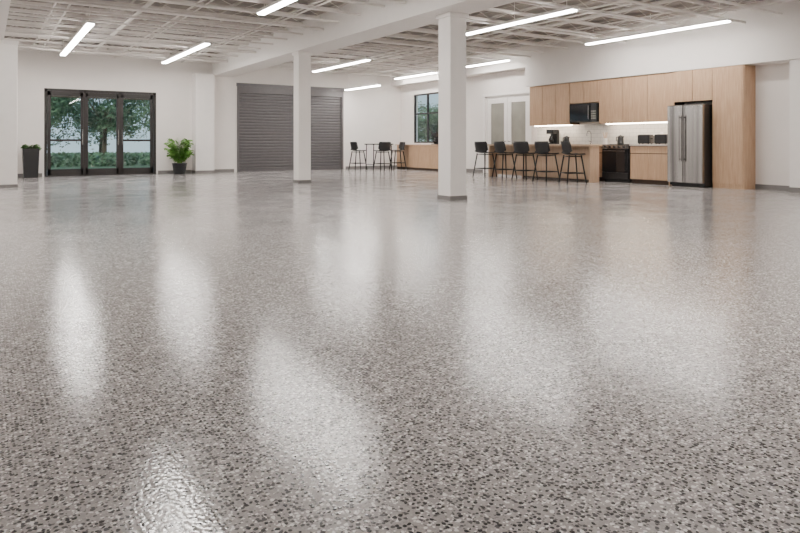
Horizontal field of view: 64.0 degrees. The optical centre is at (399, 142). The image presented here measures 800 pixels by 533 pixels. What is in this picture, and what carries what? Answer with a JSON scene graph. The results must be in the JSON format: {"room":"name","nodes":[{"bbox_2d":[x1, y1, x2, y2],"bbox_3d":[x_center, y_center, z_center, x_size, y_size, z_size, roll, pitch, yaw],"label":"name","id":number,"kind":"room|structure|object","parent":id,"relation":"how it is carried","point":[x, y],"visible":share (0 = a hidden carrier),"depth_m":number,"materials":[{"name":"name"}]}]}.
{"room":"empty commercial space","nodes":[
{"label":"empty commercial space","id":0,"kind":"room"},
{"bbox_2d":[17,42,400,176],"bbox_3d":[-7.109,-0.940,20.061,17.300,3.780,0.200,0,0,-33],"label":"wall","id":1,"kind":"structure","parent":0,"point":[372,115],"depth_m":20.12,"materials":[{"name":"paint"}]},
{"bbox_2d":[44,88,155,176],"bbox_3d":[-8.787,-0.300,18.900,3.020,2.500,0.164,0,0,-33],"label":"door","id":2,"kind":"structure","parent":1,"relation":"in","point":[48,92],"depth_m":18.74,"materials":[{"name":"brown metal"}]},
{"bbox_2d":[17,165,396,176],"bbox_3d":[-7.051,0.900,19.972,16.900,0.100,0.012,0,0,-33],"label":"baseboard","id":3,"kind":"structure","parent":1,"relation":"attached to","point":[386,166],"depth_m":20.85,"materials":[{"name":"plastic"}]},
{"bbox_2d":[236,83,343,171],"bbox_3d":[-3.726,-0.515,22.160,3.980,2.930,0.160,0,0,-33],"label":"roller shutter","id":4,"kind":"object","parent":1,"relation":"attached to","point":[265,112],"visible":0.97,"depth_m":21.93,"materials":[{"name":"metal"}]},
{"bbox_2d":[4,0,787,75],"bbox_3d":[-0.819,-2.659,9.957,16.460,0.339,23.600,0,0,-33],"label":"ceiling","id":5,"kind":"structure","parent":0,"point":[213,32],"depth_m":14.55,"materials":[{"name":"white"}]},
{"bbox_2d":[60,6,94,55],"bbox_3d":[-7.563,-2.584,14.880,0.140,0.492,5.400,0,0,-33],"label":"linear light fixture","id":6,"kind":"object","parent":5,"relation":"hanging from","point":[88,24],"visible":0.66,"depth_m":14.16,"materials":[{"name":"white paint"}]},
{"bbox_2d":[161,40,209,63],"bbox_3d":[-5.758,-2.584,17.004,0.140,0.492,4.400,0,0,-33],"label":"linear light fixture","id":7,"kind":"object","parent":5,"relation":"hanging from","point":[202,44],"visible":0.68,"depth_m":16.63,"materials":[{"name":"white paint"}]},
{"bbox_2d":[257,0,295,14],"bbox_3d":[-1.492,-2.584,10.057,0.140,0.492,3.900,0,0,-33],"label":"linear light fixture","id":8,"kind":"object","parent":5,"relation":"hanging from","point":[277,4],"visible":1,"depth_m":11.07,"materials":[{"name":"white paint"}]},
{"bbox_2d":[312,57,370,71],"bbox_3d":[-1.869,-2.584,19.645,0.140,0.492,3.600,0,0,-33],"label":"linear light fixture","id":9,"kind":"object","parent":5,"relation":"hanging from","point":[366,58],"visible":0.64,"depth_m":19.38,"materials":[{"name":"white paint"}]},
{"bbox_2d":[344,69,380,90],"bbox_3d":[-1.303,-2.349,21.860,0.140,0.962,2.300,0,0,-33],"label":"linear light fixture","id":10,"kind":"object","parent":5,"relation":"hanging from","point":[375,84],"visible":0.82,"depth_m":21.86,"materials":[{"name":"white paint"}]},
{"bbox_2d":[5,0,791,76],"bbox_3d":[-0.368,-2.525,10.249,15.385,0.290,23.600,0,0,-33],"label":"grid","id":11,"kind":"object","parent":5,"relation":"hanging from","point":[654,4],"depth_m":14.27,"materials":[{"name":"white metal"}]},
{"bbox_2d":[394,64,437,78],"bbox_3d":[0.521,-2.584,22.447,0.140,0.492,2.500,0,0,-33],"label":"linear light fixture","id":12,"kind":"object","parent":5,"relation":"hanging from","point":[432,71],"visible":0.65,"depth_m":22.27,"materials":[{"name":"white paint"}]},
{"bbox_2d":[466,52,509,66],"bbox_3d":[2.572,-2.584,19.009,0.140,0.492,1.900,0,0,-33],"label":"linear light fixture","id":13,"kind":"object","parent":5,"relation":"hanging from","point":[502,59],"visible":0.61,"depth_m":18.88,"materials":[{"name":"white paint"}]},
{"bbox_2d":[466,0,577,34],"bbox_3d":[2.255,-2.584,12.606,0.140,0.492,3.100,0,0,-33],"label":"linear light fixture","id":14,"kind":"object","parent":5,"relation":"hanging from","point":[565,10],"visible":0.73,"depth_m":12.32,"materials":[{"name":"white paint"}]},
{"bbox_2d":[584,4,731,44],"bbox_3d":[5.404,-2.584,13.814,0.140,0.492,3.500,0,0,-33],"label":"linear light fixture","id":15,"kind":"object","parent":5,"relation":"hanging from","point":[726,19],"visible":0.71,"depth_m":13.53,"materials":[{"name":"white paint"}]},
{"bbox_2d":[0,168,799,532],"bbox_3d":[-0.634,1.000,10.077,17.300,0.100,24.000,0,0,-33],"label":"floor","id":16,"kind":"structure","parent":0,"point":[344,350],"depth_m":2.83,"materials":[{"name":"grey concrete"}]},
{"bbox_2d":[0,40,18,187],"bbox_3d":[-8.441,-0.610,13.715,0.460,3.120,0.460,0,0,-33],"label":"column","id":17,"kind":"structure","parent":16,"relation":"on","point":[8,49],"depth_m":13.57,"materials":[{"name":"white paint"}]},
{"bbox_2d":[0,0,10,39],"bbox_3d":[-4.712,-2.500,7.433,0.480,0.660,23.600,0,0,-33],"label":"ceiling beam","id":18,"kind":"structure","parent":17,"relation":"on","point":[4,4],"depth_m":10.89,"materials":[{"name":"white paint"}]},
{"bbox_2d":[20,144,41,177],"bbox_3d":[-10.107,0.487,17.541,0.506,0.925,0.459,0,0,-33],"label":"planter","id":19,"kind":"object","parent":16,"relation":"on","point":[30,154],"visible":1,"depth_m":17.37,"materials":[{"name":"black plastic"}]},
{"bbox_2d":[164,138,193,173],"bbox_3d":[-6.724,0.397,19.461,0.824,1.107,0.838,0,0,36],"label":"potted palm","id":20,"kind":"object","parent":16,"relation":"on","point":[179,156],"visible":1,"depth_m":19.35,"materials":[{"name":"green plant"}]},
{"bbox_2d":[191,73,214,173],"bbox_3d":[-6.222,-0.610,20.237,0.620,3.120,0.470,0,0,-33],"label":"column","id":21,"kind":"structure","parent":16,"relation":"on","point":[202,84],"depth_m":20.05,"materials":[{"name":"white paint"}]},
{"bbox_2d":[292,51,312,182],"bbox_3d":[-2.345,-0.610,15.344,0.370,3.120,0.370,0,0,-33],"label":"column","id":22,"kind":"structure","parent":16,"relation":"on","point":[302,59],"depth_m":15.22,"materials":[{"name":"white paint"}]},
{"bbox_2d":[348,142,366,169],"bbox_3d":[-1.490,0.455,22.537,0.527,0.996,0.496,0,0,-33],"label":"bar stool","id":23,"kind":"object","parent":16,"relation":"on","point":[354,146],"visible":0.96,"depth_m":22.40,"materials":[{"name":"black metal"}]},
{"bbox_2d":[364,144,392,169],"bbox_3d":[-0.749,0.488,22.696,0.840,0.925,0.600,0,0,-33],"label":"pub table","id":24,"kind":"object","parent":16,"relation":"on","point":[364,144],"visible":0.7,"depth_m":22.66,"materials":[{"name":"black metal"}]},
{"bbox_2d":[373,142,391,170],"bbox_3d":[-0.602,0.455,22.066,0.496,0.996,0.527,0,0,-33],"label":"bar stool","id":25,"kind":"object","parent":16,"relation":"on","point":[383,146],"visible":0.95,"depth_m":21.91,"materials":[{"name":"black metal"}]},
{"bbox_2d":[389,142,406,169],"bbox_3d":[-0.072,0.455,22.954,0.527,0.996,0.496,0,0,-21],"label":"bar stool","id":26,"kind":"object","parent":16,"relation":"on","point":[401,144],"visible":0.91,"depth_m":23.05,"materials":[{"name":"black metal"}]},
{"bbox_2d":[395,144,437,170],"bbox_3d":[0.884,0.500,22.622,0.660,0.900,2.900,0,0,-33],"label":"counter","id":27,"kind":"object","parent":16,"relation":"on","point":[417,156],"depth_m":22.40,"materials":[{"name":"brown wood"}]},
{"bbox_2d":[431,133,437,143],"bbox_3d":[1.241,-0.151,22.139,0.288,0.400,0.240,0,0,-33],"label":"coffee maker","id":28,"kind":"object","parent":27,"relation":"on","point":[435,140],"visible":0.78,"depth_m":22.07,"materials":[{"name":"black plastic"}]},
{"bbox_2d":[436,11,468,200],"bbox_3d":[0.884,-0.610,10.823,0.400,3.120,0.400,0,0,-33],"label":"column","id":29,"kind":"structure","parent":16,"relation":"on","point":[451,25],"depth_m":10.68,"materials":[{"name":"white paint"}]},
{"bbox_2d":[212,0,518,76],"bbox_3d":[0.653,-2.500,10.912,0.670,0.660,23.600,0,0,-33],"label":"ceiling beam","id":30,"kind":"structure","parent":29,"relation":"on","point":[374,22],"depth_m":13.17,"materials":[{"name":"white paint"}]},
{"bbox_2d":[472,141,496,177],"bbox_3d":[2.372,0.455,17.925,0.527,0.996,0.496,0,0,-39],"label":"bar stool","id":31,"kind":"object","parent":16,"relation":"on","point":[480,147],"visible":1,"depth_m":17.75,"materials":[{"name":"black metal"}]},
{"bbox_2d":[491,141,516,178],"bbox_3d":[2.806,0.455,17.255,0.527,0.996,0.496,0,0,-27],"label":"bar stool","id":32,"kind":"object","parent":16,"relation":"on","point":[499,146],"visible":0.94,"depth_m":17.12,"materials":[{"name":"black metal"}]},
{"bbox_2d":[511,141,537,179],"bbox_3d":[3.226,0.455,16.571,0.527,0.996,0.496,0,0,-42],"label":"bar stool","id":33,"kind":"object","parent":16,"relation":"on","point":[520,147],"visible":0.97,"depth_m":16.42,"materials":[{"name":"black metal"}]},
{"bbox_2d":[487,144,601,182],"bbox_3d":[3.674,0.490,16.923,0.420,0.920,3.800,0,0,-33],"label":"kitchen island","id":34,"kind":"object","parent":16,"relation":"on","point":[591,157],"depth_m":16.64,"materials":[{"name":"brown wood"}]},
{"bbox_2d":[532,141,560,181],"bbox_3d":[3.641,0.455,15.948,0.527,0.996,0.496,0,0,-33],"label":"bar stool","id":35,"kind":"object","parent":16,"relation":"on","point":[541,147],"visible":0.98,"depth_m":15.80,"materials":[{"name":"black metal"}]},
{"bbox_2d":[558,141,586,183],"bbox_3d":[4.079,0.455,15.163,0.527,0.996,0.496,0,0,-10],"label":"bar stool","id":36,"kind":"object","parent":16,"relation":"on","point":[566,145],"visible":1,"depth_m":15.02,"materials":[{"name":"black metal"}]},
{"bbox_2d":[525,144,671,185],"bbox_3d":[4.966,0.490,16.378,0.615,0.920,4.680,0,0,-33],"label":"base cabinet","id":37,"kind":"object","parent":16,"relation":"on","point":[648,162],"visible":0.32,"depth_m":14.76,"materials":[{"name":"brown wood"}]},
{"bbox_2d":[546,129,558,143],"bbox_3d":[4.196,-0.171,17.619,0.288,0.400,0.240,0,0,-33],"label":"coffee maker","id":38,"kind":"object","parent":37,"relation":"on","point":[554,133],"visible":0.97,"depth_m":17.55,"materials":[{"name":"black plastic"}]},
{"bbox_2d":[603,132,607,143],"bbox_3d":[5.186,-0.122,16.177,0.126,0.301,0.124,0,0,-33],"label":"utensil crock","id":39,"kind":"object","parent":37,"relation":"on","point":[605,141],"visible":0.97,"depth_m":16.13,"materials":[{"name":"white ceramic"}]},
{"bbox_2d":[638,134,653,143],"bbox_3d":[5.792,-0.087,15.054,0.200,0.232,0.360,0,0,-33],"label":"toaster","id":40,"kind":"object","parent":37,"relation":"on","point":[642,138],"visible":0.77,"depth_m":14.96,"materials":[{"name":"black plastic"}]},
{"bbox_2d":[654,134,666,143],"bbox_3d":[6.037,-0.087,14.677,0.200,0.232,0.360,0,0,-33],"label":"toaster","id":41,"kind":"object","parent":37,"relation":"on","point":[658,138],"visible":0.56,"depth_m":14.62,"materials":[{"name":"black plastic"}]},
{"bbox_2d":[601,144,631,182],"bbox_3d":[5.418,0.488,15.610,0.663,0.923,0.780,0,0,-33],"label":"range oven","id":42,"kind":"object","parent":16,"relation":"on","point":[615,157],"visible":0.82,"depth_m":15.43,"materials":[{"name":"black metal"}]},
{"bbox_2d":[616,135,623,143],"bbox_3d":[5.464,-0.089,15.878,0.178,0.230,0.188,0,0,8],"label":"electric kettle","id":43,"kind":"object","parent":42,"relation":"on","point":[620,140],"visible":0.96,"depth_m":15.81,"materials":[{"name":"grey metal"}]},
{"bbox_2d":[667,104,712,187],"bbox_3d":[6.403,0.060,13.991,0.752,1.780,0.830,0,0,-33],"label":"refrigerator","id":44,"kind":"object","parent":16,"relation":"on","point":[689,127],"visible":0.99,"depth_m":13.72,"materials":[{"name":"silver metal"}]},
{"bbox_2d":[674,64,754,189],"bbox_3d":[6.754,-0.325,13.807,0.437,2.550,1.580,0,0,-33],"label":"tall cabinet","id":45,"kind":"object","parent":16,"relation":"on","point":[730,90],"visible":1,"depth_m":13.29,"materials":[{"name":"brown wood"}]},
{"bbox_2d":[788,59,799,192],"bbox_3d":[7.856,-0.325,12.132,0.415,2.550,0.740,0,0,-33],"label":"wall pier","id":46,"kind":"object","parent":16,"relation":"on","point":[794,187],"visible":1,"depth_m":12.24,"materials":[{"name":"white paint"}]},
{"bbox_2d":[401,62,789,185],"bbox_3d":[6.539,-0.940,14.729,0.200,3.780,23.600,0,0,-33],"label":"wall","id":47,"kind":"structure","parent":0,"point":[772,81],"depth_m":13.23,"materials":[{"name":"paint"}]},
{"bbox_2d":[414,92,437,142],"bbox_3d":[1.015,-0.900,23.184,0.070,1.800,1.700,0,0,-33],"label":"window","id":48,"kind":"structure","parent":47,"relation":"in","point":[427,94],"depth_m":23.20,"materials":[{"name":"brown metal"}]},
{"bbox_2d":[483,90,531,172],"bbox_3d":[3.299,-0.305,19.606,0.130,2.510,2.170,0,0,-33],"label":"door","id":49,"kind":"structure","parent":47,"relation":"in","point":[507,115],"depth_m":19.61,"materials":[{"name":"white paint"}]},
{"bbox_2d":[537,123,666,143],"bbox_3d":[5.229,-0.230,16.548,0.017,0.517,4.640,0,0,-33],"label":"backsplash","id":50,"kind":"structure","parent":47,"relation":"attached to","point":[577,133],"depth_m":16.57,"materials":[{"name":"tile"}]},
{"bbox_2d":[530,72,684,125],"bbox_3d":[5.088,-1.044,16.421,0.387,1.111,4.581,0,0,-33],"label":"upper cabinet","id":51,"kind":"object","parent":47,"relation":"attached to","point":[642,98],"visible":0.98,"depth_m":15.81,"materials":[{"name":"brown wood"}]},
{"bbox_2d":[570,103,598,121],"bbox_3d":[4.882,-0.785,16.651,0.450,0.470,0.910,0,0,-33],"label":"microwave oven","id":52,"kind":"object","parent":51,"relation":"attached to","point":[587,112],"visible":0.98,"depth_m":16.50,"materials":[{"name":"black plastic"}]},
{"bbox_2d":[534,122,666,126],"bbox_3d":[5.049,-0.476,16.384,0.060,0.022,4.400,0,0,-33],"label":"under-cabinet light","id":53,"kind":"object","parent":51,"relation":"attached to","point":[643,122],"visible":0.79,"depth_m":15.74,"materials":[{"name":"white plastic"}]},
{"bbox_2d":[466,169,789,190],"bbox_3d":[7.430,0.900,13.161,0.012,0.100,20.000,0,0,-33],"label":"baseboard","id":54,"kind":"structure","parent":47,"relation":"attached to","point":[757,186],"depth_m":13.07,"materials":[{"name":"plastic"}]},
{"bbox_2d":[391,0,799,86],"bbox_3d":[6.275,-2.217,14.557,0.430,1.225,23.600,0,0,-33],"label":"soffit","id":55,"kind":"structure","parent":0,"point":[765,38],"depth_m":14.58,"materials":[{"name":"paint"}]},
{"label":"outside","id":56,"kind":"structure","parent":0,"visible":0},
{"bbox_2d":[51,152,149,168],"bbox_3d":[-7.932,1.020,30.612,80.000,0.100,80.000,0,0,-33],"label":"ground","id":57,"kind":"structure","parent":56,"point":[138,164],"depth_m":26.42,"materials":[{"name":"green plant"}]},
{"bbox_2d":[51,97,75,122],"bbox_3d":[-16.158,-1.415,29.012,3.770,4.780,4.111,0,0,-33],"label":"tree","id":58,"kind":"object","parent":57,"relation":"on","point":[63,104],"visible":0.08,"depth_m":28.95,"materials":[{"name":"green plant"}]},
{"bbox_2d":[51,102,79,150],"bbox_3d":[-21.547,-1.201,38.475,4.634,4.354,4.373,0,0,-6],"label":"tree","id":59,"kind":"object","parent":57,"relation":"on","point":[55,125],"visible":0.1,"depth_m":39.20,"materials":[{"name":"green plant"}]},
{"bbox_2d":[51,151,149,166],"bbox_3d":[-12.426,0.672,26.505,16.110,0.720,0.972,0,0,-33],"label":"hedge","id":60,"kind":"object","parent":57,"relation":"on","point":[104,161],"visible":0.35,"depth_m":26.36,"materials":[{"name":"green plant"}]},
{"bbox_2d":[51,96,149,100],"bbox_3d":[-10.377,-0.390,22.436,5.800,2.720,0.180,0,0,-33],"label":"pergola","id":61,"kind":"object","parent":57,"relation":"on","point":[51,96],"visible":0.02,"depth_m":22.29,"materials":[{"name":"black metal"}]},
{"bbox_2d":[67,98,141,157],"bbox_3d":[-14.832,-1.405,31.976,3.667,4.760,3.866,0,0,-33],"label":"tree","id":62,"kind":"object","parent":57,"relation":"on","point":[102,117],"visible":0.43,"depth_m":31.90,"materials":[{"name":"green plant"}]},
{"bbox_2d":[66,100,149,156],"bbox_3d":[-19.724,-1.284,42.861,5.386,4.519,4.964,0,0,-4],"label":"tree","id":63,"kind":"object","parent":57,"relation":"on","point":[93,134],"visible":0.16,"depth_m":42.43,"materials":[{"name":"green plant"}]},
{"bbox_2d":[129,100,149,130],"bbox_3d":[-14.339,-1.429,38.386,4.486,4.809,3.975,0,0,5],"label":"tree","id":64,"kind":"object","parent":57,"relation":"on","point":[143,102],"visible":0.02,"depth_m":37.62,"materials":[{"name":"green plant"}]},
{"bbox_2d":[136,100,149,128],"bbox_3d":[-11.039,-1.287,31.495,3.367,4.524,2.974,0,0,40],"label":"tree","id":65,"kind":"object","parent":57,"relation":"on","point":[145,110],"visible":0.04,"depth_m":31.25,"materials":[{"name":"green plant"}]},
{"bbox_2d":[418,101,433,141],"bbox_3d":[0.795,-1.140,48.049,4.137,4.232,4.605,0,0,10],"label":"tree","id":66,"kind":"object","parent":57,"relation":"on","point":[420,107],"visible":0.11,"depth_m":48.31,"materials":[{"name":"green plant"}]},
{"bbox_2d":[418,106,437,141],"bbox_3d":[2.162,-0.618,38.821,3.494,3.190,3.058,0,0,-33],"label":"tree","id":67,"kind":"object","parent":57,"relation":"on","point":[433,118],"visible":0.3,"depth_m":38.58,"materials":[{"name":"green plant"}]},
{"bbox_2d":[425,103,437,123],"bbox_3d":[4.048,-1.190,52.764,4.363,4.331,3.530,0,0,2],"label":"tree","id":68,"kind":"object","parent":57,"relation":"on","point":[429,103],"visible":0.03,"depth_m":52.94,"materials":[{"name":"green plant"}]}
]}

